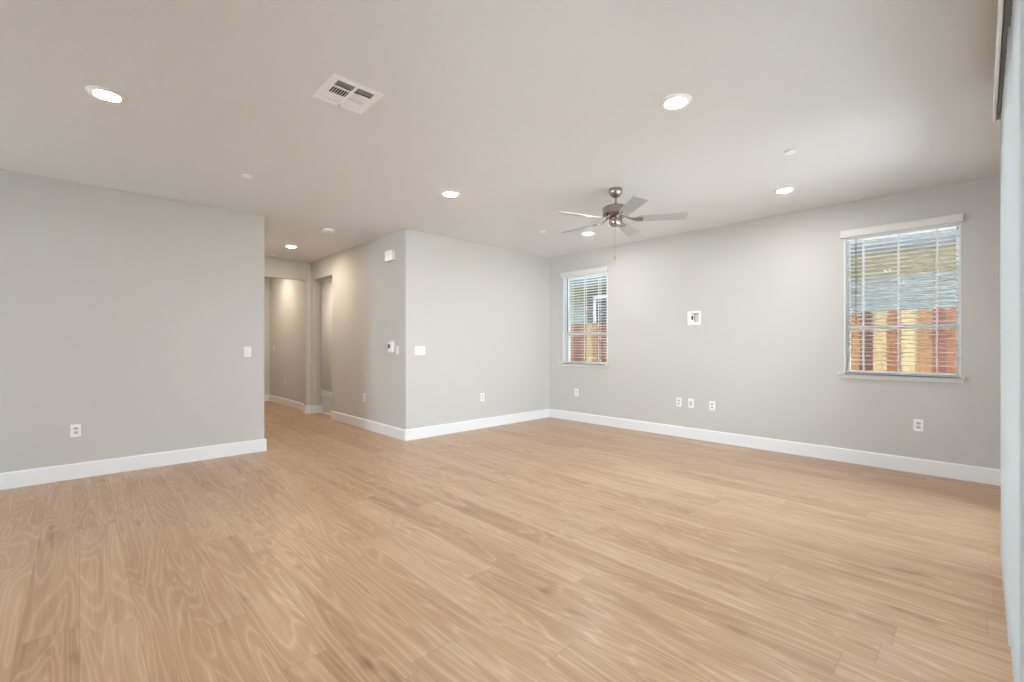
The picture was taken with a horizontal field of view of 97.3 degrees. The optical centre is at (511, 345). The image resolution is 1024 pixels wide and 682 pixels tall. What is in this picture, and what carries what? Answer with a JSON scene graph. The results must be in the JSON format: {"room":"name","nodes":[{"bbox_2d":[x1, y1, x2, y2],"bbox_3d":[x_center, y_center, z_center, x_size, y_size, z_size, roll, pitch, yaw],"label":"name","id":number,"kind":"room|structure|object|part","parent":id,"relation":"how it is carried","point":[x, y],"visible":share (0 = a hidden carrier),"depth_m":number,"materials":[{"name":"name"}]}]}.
{"room":"empty living room","nodes":[
{"label":"empty living room","id":0,"kind":"room"},
{"bbox_2d":[0,169,263,472],"bbox_3d":[-7.331,-0.137,5.297,6.361,2.740,6.203,0,0,-44],"label":"wall","id":1,"kind":"structure","parent":0,"point":[129,318],"depth_m":4.38,"materials":[{"name":"grey paint"}]},
{"bbox_2d":[70,424,80,436],"bbox_3d":[-4.028,0.788,4.162,0.072,0.116,0.009,0,0,-44],"label":"wall outlet","id":2,"kind":"object","parent":1,"relation":"attached to","point":[75,429],"visible":1,"depth_m":4.16,"materials":[{"name":"white plastic"}]},
{"bbox_2d":[0,438,266,489],"bbox_3d":[-6.019,1.161,4.086,6.177,0.142,2.669,0,0,-44],"label":"baseboard","id":3,"kind":"structure","parent":1,"relation":"attached to","point":[22,478],"depth_m":4.38,"materials":[{"name":"white paint"}]},
{"bbox_2d":[244,347,250,356],"bbox_3d":[-3.012,0.073,5.136,0.072,0.117,0.011,0,0,-44],"label":"light switch","id":4,"kind":"object","parent":1,"relation":"attached to","point":[247,350],"visible":1,"depth_m":5.13,"materials":[{"name":"white plastic"}]},
{"bbox_2d":[264,277,268,394],"bbox_3d":[-5.895,-0.137,9.576,1.639,2.740,0.120,0,0,-44],"label":"wall","id":5,"kind":"structure","parent":0,"point":[266,279],"depth_m":9.95,"materials":[{"name":"grey paint"}]},
{"bbox_2d":[264,395,268,400],"bbox_3d":[-5.905,1.161,9.472,1.479,0.142,0.016,0,0,-44],"label":"baseboard","id":6,"kind":"structure","parent":5,"relation":"attached to","point":[266,397],"depth_m":9.93,"materials":[{"name":"white paint"}]},
{"bbox_2d":[264,257,305,280],"bbox_3d":[-4.265,-0.137,7.702,1.394,2.740,0.120,0,0,-44],"label":"wall","id":7,"kind":"structure","parent":0,"point":[273,267],"depth_m":7.89,"materials":[{"name":"grey paint"}]},
{"bbox_2d":[269,255,331,402],"bbox_3d":[-4.128,-0.137,8.804,0.160,2.740,3.440,0,0,-44],"label":"wall","id":8,"kind":"structure","parent":0,"point":[286,296],"depth_m":9.08,"materials":[{"name":"grey paint"}]},
{"bbox_2d":[269,394,303,410],"bbox_3d":[-4.566,1.161,9.133,0.016,0.142,2.360,0,0,-44],"label":"baseboard","id":9,"kind":"structure","parent":8,"relation":"attached to","point":[286,402],"depth_m":9.12,"materials":[{"name":"white paint"}]},
{"bbox_2d":[304,262,321,405],"bbox_3d":[-3.643,-0.137,8.237,0.245,2.740,0.210,0,0,-44],"label":"wall","id":10,"kind":"structure","parent":0,"point":[312,288],"depth_m":8.18,"materials":[{"name":"grey paint"}]},
{"bbox_2d":[302,405,321,413],"bbox_3d":[-3.649,1.161,8.232,0.261,0.142,0.242,0,0,-44],"label":"baseboard","id":11,"kind":"structure","parent":10,"relation":"attached to","point":[309,408],"depth_m":8.16,"materials":[{"name":"white paint"}]},
{"bbox_2d":[322,281,331,391],"bbox_3d":[-2.870,-0.136,9.212,0.120,2.742,6.734,0,0,-44],"label":"wall","id":12,"kind":"structure","parent":0,"point":[327,286],"depth_m":10.70,"materials":[{"name":"grey paint"}]},
{"bbox_2d":[322,390,331,397],"bbox_3d":[-2.827,1.161,9.069,0.016,0.142,6.200,0,0,-44],"label":"baseboard","id":13,"kind":"structure","parent":12,"relation":"attached to","point":[328,394],"depth_m":10.69,"materials":[{"name":"white paint"}]},
{"bbox_2d":[332,229,548,429],"bbox_3d":[-1.176,-0.137,7.629,2.792,2.740,2.345,0,0,-44],"label":"wall","id":14,"kind":"structure","parent":0,"point":[479,312],"depth_m":6.57,"materials":[{"name":"grey paint"}]},
{"bbox_2d":[331,411,405,440],"bbox_3d":[-2.136,1.161,6.718,0.176,0.142,2.361,0,0,-44],"label":"baseboard","id":15,"kind":"structure","parent":14,"relation":"attached to","point":[384,429],"depth_m":6.49,"materials":[{"name":"white paint"}]},
{"bbox_2d":[385,249,394,261],"bbox_3d":[-1.644,-1.204,6.064,0.052,0.140,0.201,0,0,-44],"label":"door chime","id":16,"kind":"object","parent":14,"relation":"attached to","point":[390,254],"visible":1,"depth_m":6.02,"materials":[{"name":"white plastic"}]},
{"bbox_2d":[388,341,393,351],"bbox_3d":[-1.629,0.023,6.061,0.035,0.148,0.120,0,0,-44],"label":"thermostat","id":17,"kind":"object","parent":14,"relation":"attached to","point":[391,343],"visible":1,"depth_m":6.04,"materials":[{"name":"white plastic"}]},
{"bbox_2d":[415,346,424,354],"bbox_3d":[-1.214,0.070,5.959,0.156,0.117,0.011,0,0,-44],"label":"light switch","id":18,"kind":"object","parent":14,"relation":"attached to","point":[419,350],"visible":1,"depth_m":5.95,"materials":[{"name":"white plastic"}]},
{"bbox_2d":[406,409,548,440],"bbox_3d":[-0.358,1.161,6.778,2.792,0.142,0.016,0,0,-44],"label":"baseboard","id":19,"kind":"structure","parent":14,"relation":"attached to","point":[430,431],"depth_m":6.56,"materials":[{"name":"white paint"}]},
{"bbox_2d":[0,0,1003,282],"bbox_3d":[-3.629,-1.582,4.611,10.752,0.150,12.320,0,0,-44],"label":"ceiling","id":20,"kind":"structure","parent":0,"point":[529,111],"depth_m":2.82,"materials":[{"name":"white paint"}]},
{"bbox_2d":[85,85,127,103],"bbox_3d":[-2.432,-1.499,2.704,0.191,0.016,0.191,0,0,-44],"label":"recessed light","id":21,"kind":"object","parent":20,"relation":"in","point":[106,94],"visible":1,"depth_m":2.69,"materials":[{"name":"white plastic"}]},
{"bbox_2d":[241,174,251,178],"bbox_3d":[-2.350,-1.500,3.996,0.084,0.014,0.084,0,0,-44],"label":"sprinkler cover","id":22,"kind":"object","parent":20,"relation":"attached to","point":[242,175],"visible":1,"depth_m":3.99,"materials":[{"name":"white plastic"}]},
{"bbox_2d":[284,245,297,247],"bbox_3d":[-3.356,-1.499,6.842,0.191,0.016,0.191,0,0,-44],"label":"recessed light","id":23,"kind":"object","parent":20,"relation":"in","point":[289,246],"visible":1,"depth_m":6.82,"materials":[{"name":"white plastic"}]},
{"bbox_2d":[321,228,333,232],"bbox_3d":[-2.389,-1.487,5.844,0.160,0.039,0.160,0,0,-44],"label":"smoke detector","id":24,"kind":"object","parent":20,"relation":"attached to","point":[326,230],"visible":1,"depth_m":5.80,"materials":[{"name":"white plastic"}]},
{"bbox_2d":[313,73,383,113],"bbox_3d":[-0.984,-1.571,2.712,0.304,0.163,0.310,0,0,-44],"label":"ceiling vent","id":25,"kind":"object","parent":20,"relation":"in","point":[340,91],"visible":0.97,"depth_m":2.73,"materials":[{"name":"white plastic"}]},
{"bbox_2d":[441,190,459,197],"bbox_3d":[-0.613,-1.499,4.479,0.191,0.016,0.191,0,0,-44],"label":"recessed light","id":26,"kind":"object","parent":20,"relation":"in","point":[448,193],"visible":1,"depth_m":4.45,"materials":[{"name":"white"}]},
{"bbox_2d":[581,231,594,234],"bbox_3d":[1.025,-1.499,6.051,0.191,0.016,0.191,0,0,-44],"label":"recessed light","id":27,"kind":"object","parent":20,"relation":"in","point":[586,232],"visible":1,"depth_m":6.02,"materials":[{"name":"white"}]},
{"bbox_2d":[553,187,687,260],"bbox_3d":[0.977,-1.162,4.384,1.277,0.690,1.232,0,0,-44],"label":"ceiling fan","id":28,"kind":"object","parent":20,"relation":"hanging from","point":[615,212],"visible":1,"depth_m":4.27,"materials":[{"name":"silver metal"}]},
{"bbox_3d":[0.607,-1.210,4.179,0.450,0.006,0.136,0,12,-24],"label":"blade","id":29,"kind":"part","parent":28,"relation":"part of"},
{"bbox_3d":[0.716,-1.210,4.672,0.136,0.006,0.450,-16,10,-40],"label":"blade","id":30,"kind":"part","parent":28,"relation":"part of","materials":[{"name":"grey wood"}]},
{"bbox_3d":[1.219,-1.210,4.721,0.136,0.006,0.450,-14,-7,30],"label":"blade","id":31,"kind":"part","parent":28,"relation":"part of","materials":[{"name":"grey wood"}]},
{"bbox_3d":[1.042,-1.210,3.922,0.136,0.006,0.450,12,-1,-5],"label":"blade","id":32,"kind":"part","parent":28,"relation":"part of","materials":[{"name":"grey wood"}]},
{"bbox_3d":[1.421,-1.210,4.258,0.450,0.006,0.136,0,-12,12],"label":"blade","id":33,"kind":"part","parent":28,"relation":"part of","materials":[{"name":"grey wood"}]},
{"bbox_2d":[659,93,691,110],"bbox_3d":[1.011,-1.499,2.787,0.191,0.016,0.191,0,0,-44],"label":"recessed light","id":34,"kind":"object","parent":20,"relation":"in","point":[677,101],"visible":1,"depth_m":2.77,"materials":[{"name":"white"}]},
{"bbox_2d":[773,186,795,193],"bbox_3d":[2.642,-1.499,4.367,0.191,0.016,0.191,0,0,-44],"label":"recessed light","id":35,"kind":"object","parent":20,"relation":"in","point":[782,190],"visible":1,"depth_m":4.34,"materials":[{"name":"white"}]},
{"bbox_2d":[784,149,795,154],"bbox_3d":[2.157,-1.500,3.496,0.084,0.014,0.084,0,0,-44],"label":"sprinkler cover","id":36,"kind":"object","parent":20,"relation":"attached to","point":[791,151],"visible":1,"depth_m":3.49,"materials":[{"name":"white plastic"}]},
{"bbox_2d":[0,396,1012,681],"bbox_3d":[-3.629,1.293,4.612,10.752,0.120,12.320,0,0,-44],"label":"floor","id":37,"kind":"structure","parent":0,"point":[549,549],"depth_m":2.52,"materials":[{"name":"brown wood"}]},
{"bbox_2d":[549,174,1000,469],"bbox_3d":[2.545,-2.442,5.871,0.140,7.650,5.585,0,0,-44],"label":"wall","id":38,"kind":"structure","parent":0,"point":[767,347],"depth_m":5.20,"materials":[{"name":"grey paint"}]},
{"bbox_2d":[559,277,608,367],"bbox_3d":[1.185,-0.411,7.255,0.185,1.513,0.959,0,0,-44],"label":"window","id":39,"kind":"structure","parent":38,"relation":"in","point":[565,357],"depth_m":7.53,"materials":[{"name":"white paint"}]},
{"bbox_3d":[1.165,0.316,7.236,0.130,0.060,0.959,0,0,-44],"label":"sill","id":40,"kind":"part","parent":39,"relation":"part of","materials":[{"name":"white paint"}]},
{"bbox_2d":[561,266,607,362],"bbox_3d":[1.163,-0.462,7.227,0.096,1.483,0.917,0,0,-44],"label":"window blind","id":41,"kind":"object","parent":39,"relation":"attached to","point":[586,273],"visible":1,"depth_m":7.22,"materials":[{"name":"white plastic"}]},
{"bbox_3d":[0.988,-0.416,7.432,0.064,1.383,0.021,0,0,-44],"label":"ladder cord","id":42,"kind":"part","parent":41,"relation":"part of","materials":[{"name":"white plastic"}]},
{"bbox_3d":[1.179,-0.416,7.232,0.064,1.383,0.021,0,0,-44],"label":"ladder cord","id":43,"kind":"part","parent":41,"relation":"part of","materials":[{"name":"white fabric"}]},
{"bbox_3d":[1.181,0.271,7.237,0.048,0.018,0.839,0,0,-44],"label":"rail","id":44,"kind":"part","parent":41,"relation":"part of","materials":[{"name":"white plastic"}]},
{"bbox_3d":[1.371,-0.416,7.032,0.064,1.383,0.021,0,0,-44],"label":"ladder cord","id":45,"kind":"part","parent":41,"relation":"part of","materials":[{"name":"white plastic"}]},
{"bbox_2d":[676,397,681,405],"bbox_3d":[2.249,0.765,6.072,0.009,0.116,0.072,0,0,-44],"label":"wall outlet","id":46,"kind":"object","parent":38,"relation":"attached to","point":[678,400],"visible":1,"depth_m":6.07,"materials":[{"name":"white plastic"}]},
{"bbox_2d":[688,399,693,407],"bbox_3d":[2.361,0.767,5.950,0.015,0.116,0.072,0,0,-44],"label":"cable plate","id":47,"kind":"object","parent":38,"relation":"attached to","point":[690,401],"visible":1,"depth_m":5.94,"materials":[{"name":"white plastic"}]},
{"bbox_2d":[687,311,700,324],"bbox_3d":[2.393,-0.357,5.922,0.008,0.180,0.176,0,0,-44],"label":"media box","id":48,"kind":"object","parent":38,"relation":"attached to","point":[693,317],"visible":1,"depth_m":5.92,"materials":[{"name":"white plastic"}]},
{"bbox_3d":[2.399,-0.362,5.921,0.001,0.114,0.114,0,0,-44],"label":"panel","id":49,"kind":"part","parent":48,"relation":"part of","materials":[{"name":"grey plastic"}]},
{"bbox_2d":[709,401,714,410],"bbox_3d":[2.556,0.773,5.752,0.009,0.116,0.072,0,0,-44],"label":"wall outlet","id":50,"kind":"object","parent":38,"relation":"attached to","point":[711,403],"visible":1,"depth_m":5.75,"materials":[{"name":"white plastic"}]},
{"bbox_2d":[549,409,1000,485],"bbox_3d":[2.478,1.161,5.828,0.016,0.142,5.315,0,0,-44],"label":"baseboard","id":51,"kind":"structure","parent":38,"relation":"attached to","point":[991,476],"depth_m":4.97,"materials":[{"name":"white paint"}]},
{"bbox_2d":[837,222,965,382],"bbox_3d":[3.842,-0.411,4.488,0.185,1.513,0.961,0,0,-44],"label":"window","id":52,"kind":"structure","parent":38,"relation":"in","point":[857,375],"depth_m":4.45,"materials":[{"name":"white paint"}]},
{"bbox_3d":[3.822,0.316,4.469,0.130,0.060,0.961,0,0,-44],"label":"sill","id":53,"kind":"part","parent":52,"relation":"part of","materials":[{"name":"white paint"}]},
{"bbox_2d":[840,213,963,375],"bbox_3d":[3.820,-0.462,4.460,0.096,1.483,0.919,0,0,-44],"label":"window blind","id":54,"kind":"object","parent":52,"relation":"attached to","point":[948,221],"visible":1,"depth_m":4.45,"materials":[{"name":"white plastic"}]},
{"bbox_3d":[3.644,-0.416,4.665,0.064,1.383,0.021,0,0,-44],"label":"ladder cord","id":55,"kind":"part","parent":54,"relation":"part of","materials":[{"name":"white fabric"}]},
{"bbox_3d":[3.836,-0.416,4.465,0.064,1.383,0.021,0,0,-44],"label":"ladder cord","id":56,"kind":"part","parent":54,"relation":"part of","materials":[{"name":"white fabric"}]},
{"bbox_3d":[3.837,0.271,4.470,0.048,0.018,0.841,0,0,-44],"label":"rail","id":57,"kind":"part","parent":54,"relation":"part of","materials":[{"name":"white plastic"}]},
{"bbox_3d":[4.029,-0.416,4.265,0.064,1.383,0.021,0,0,-44],"label":"ladder cord","id":58,"kind":"part","parent":54,"relation":"part of","materials":[{"name":"white fabric"}]},
{"bbox_2d":[914,419,923,431],"bbox_3d":[3.914,0.770,4.338,0.009,0.116,0.072,0,0,-44],"label":"wall outlet","id":59,"kind":"object","parent":38,"relation":"attached to","point":[918,423],"visible":1,"depth_m":4.33,"materials":[{"name":"white plastic"}]},
{"bbox_3d":[0.542,-0.242,0.181,10.632,3.250,0.150,0,0,-44],"label":"wall","id":60,"kind":"structure","parent":0,"visible":0},
{"bbox_2d":[993,0,1023,681],"bbox_3d":[1.496,-0.077,1.286,3.540,2.580,0.124,0,0,-44],"label":"vertical blind","id":61,"kind":"object","parent":60,"relation":"attached to","point":[1009,107],"visible":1,"depth_m":1.59,"materials":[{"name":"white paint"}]},
{"label":"outside","id":62,"kind":"structure","parent":0,"visible":0},
{"bbox_3d":[12.974,1.433,12.457,24.028,0.100,50.000,0,0,-44],"label":"yard","id":63,"kind":"structure","parent":62,"visible":0},
{"bbox_2d":[570,227,955,372],"bbox_3d":[7.133,-1.392,11.008,9.660,5.550,22.800,0,0,-44],"label":"house","id":64,"kind":"structure","parent":63,"relation":"on","point":[952,231],"depth_m":7.25,"materials":[{"name":"grey paint"}]},
{"bbox_3d":[2.571,-0.577,11.168,0.019,1.220,1.150,0,0,-44],"label":"pane","id":65,"kind":"part","parent":64,"relation":"part of","materials":[{"name":"clear glass"}]},
{"bbox_2d":[570,308,955,372],"bbox_3d":[3.284,0.459,7.877,0.148,1.848,14.930,0,0,-44],"label":"wooden fence","id":66,"kind":"object","parent":63,"relation":"on","point":[856,358],"visible":0.09,"depth_m":5.94,"materials":[{"name":"brown wood"}]}
]}

